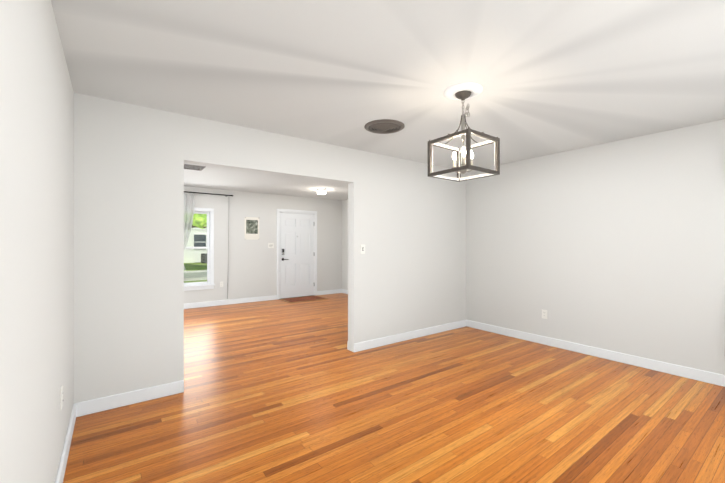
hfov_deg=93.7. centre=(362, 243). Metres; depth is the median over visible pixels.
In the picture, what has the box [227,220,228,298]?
cord
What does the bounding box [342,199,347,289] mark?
wall
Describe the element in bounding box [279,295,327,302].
door mat
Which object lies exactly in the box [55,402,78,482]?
baseboard
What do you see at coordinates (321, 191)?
light
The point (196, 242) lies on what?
house
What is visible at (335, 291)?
baseboard
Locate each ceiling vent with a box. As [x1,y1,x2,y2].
[184,164,204,170]
[364,119,404,133]
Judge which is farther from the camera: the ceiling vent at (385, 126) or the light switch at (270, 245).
the light switch at (270, 245)
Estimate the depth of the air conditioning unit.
29.75 m
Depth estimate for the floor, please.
2.58 m
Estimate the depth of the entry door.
8.21 m
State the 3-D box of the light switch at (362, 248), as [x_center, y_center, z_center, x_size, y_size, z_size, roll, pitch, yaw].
[0.007,0.074,4.151,0.070,0.115,0.016,0,0,-36]
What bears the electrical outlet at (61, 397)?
attached to the wall at (36, 231)
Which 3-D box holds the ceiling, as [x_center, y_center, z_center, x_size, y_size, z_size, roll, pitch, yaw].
[-0.601,-1.206,3.930,6.420,0.150,8.370,0,0,-36]
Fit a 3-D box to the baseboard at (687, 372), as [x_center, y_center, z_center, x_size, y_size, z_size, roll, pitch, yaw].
[2.763,1.256,3.822,0.016,0.105,3.820,0,0,-36]
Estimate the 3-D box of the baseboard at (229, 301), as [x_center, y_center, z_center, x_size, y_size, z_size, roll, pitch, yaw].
[-3.718,1.258,6.620,4.285,0.105,0.016,0,0,-36]
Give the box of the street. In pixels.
[184,270,206,280]
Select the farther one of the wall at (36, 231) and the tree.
the tree
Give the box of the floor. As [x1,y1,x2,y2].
[63,293,724,482]
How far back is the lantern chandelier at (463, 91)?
2.49 m
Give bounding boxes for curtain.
[184,193,194,269]
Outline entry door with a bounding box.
[280,213,313,298]
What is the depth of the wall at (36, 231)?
1.27 m
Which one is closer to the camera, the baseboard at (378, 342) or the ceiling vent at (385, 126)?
the ceiling vent at (385, 126)
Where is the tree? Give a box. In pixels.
[192,214,206,228]
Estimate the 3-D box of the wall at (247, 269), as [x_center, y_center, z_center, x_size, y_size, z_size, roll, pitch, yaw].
[-3.041,0.091,7.231,6.420,2.440,0.160,0,0,-36]
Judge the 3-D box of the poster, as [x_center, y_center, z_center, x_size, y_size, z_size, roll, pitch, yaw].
[-2.455,-0.326,7.557,0.330,0.495,0.012,0,0,-36]
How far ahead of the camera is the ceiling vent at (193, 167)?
5.03 m
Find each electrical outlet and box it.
[60,385,62,409]
[542,309,546,318]
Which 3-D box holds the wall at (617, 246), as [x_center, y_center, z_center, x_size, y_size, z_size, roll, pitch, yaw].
[3.051,0.089,3.918,0.560,2.440,4.010,0,0,-36]
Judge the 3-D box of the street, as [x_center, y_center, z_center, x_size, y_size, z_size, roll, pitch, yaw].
[-3.788,1.711,22.121,100.000,0.120,5.000,0,0,-36]
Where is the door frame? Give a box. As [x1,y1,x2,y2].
[277,209,316,299]
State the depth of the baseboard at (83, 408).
2.74 m
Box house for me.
[184,227,206,262]
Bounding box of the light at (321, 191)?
[317,189,325,194]
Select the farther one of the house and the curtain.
the house
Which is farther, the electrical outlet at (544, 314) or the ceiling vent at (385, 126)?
the electrical outlet at (544, 314)
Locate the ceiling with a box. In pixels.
[51,0,724,199]
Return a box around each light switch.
[268,243,273,247]
[360,244,364,253]
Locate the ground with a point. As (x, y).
(199, 265)
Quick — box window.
[184,207,214,290]
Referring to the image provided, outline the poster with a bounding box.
[245,217,258,239]
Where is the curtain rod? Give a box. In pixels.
[184,191,232,196]
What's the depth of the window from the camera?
7.04 m
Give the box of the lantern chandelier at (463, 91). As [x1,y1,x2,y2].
[428,82,499,181]
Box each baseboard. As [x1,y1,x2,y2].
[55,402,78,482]
[79,380,183,416]
[184,295,276,308]
[317,289,341,294]
[354,320,466,351]
[467,320,724,386]
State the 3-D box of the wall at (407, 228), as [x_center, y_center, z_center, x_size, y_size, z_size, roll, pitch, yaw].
[-0.532,0.089,3.837,6.420,2.440,0.120,0,0,-36]
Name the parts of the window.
living room window glass, living room window sash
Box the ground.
[184,263,206,282]
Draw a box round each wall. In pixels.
[0,0,73,482]
[74,93,465,402]
[184,186,341,303]
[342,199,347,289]
[466,119,724,374]
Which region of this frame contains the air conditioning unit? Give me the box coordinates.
[201,253,206,262]
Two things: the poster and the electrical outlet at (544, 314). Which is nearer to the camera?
the electrical outlet at (544, 314)
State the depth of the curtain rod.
6.91 m
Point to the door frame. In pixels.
(278, 243)

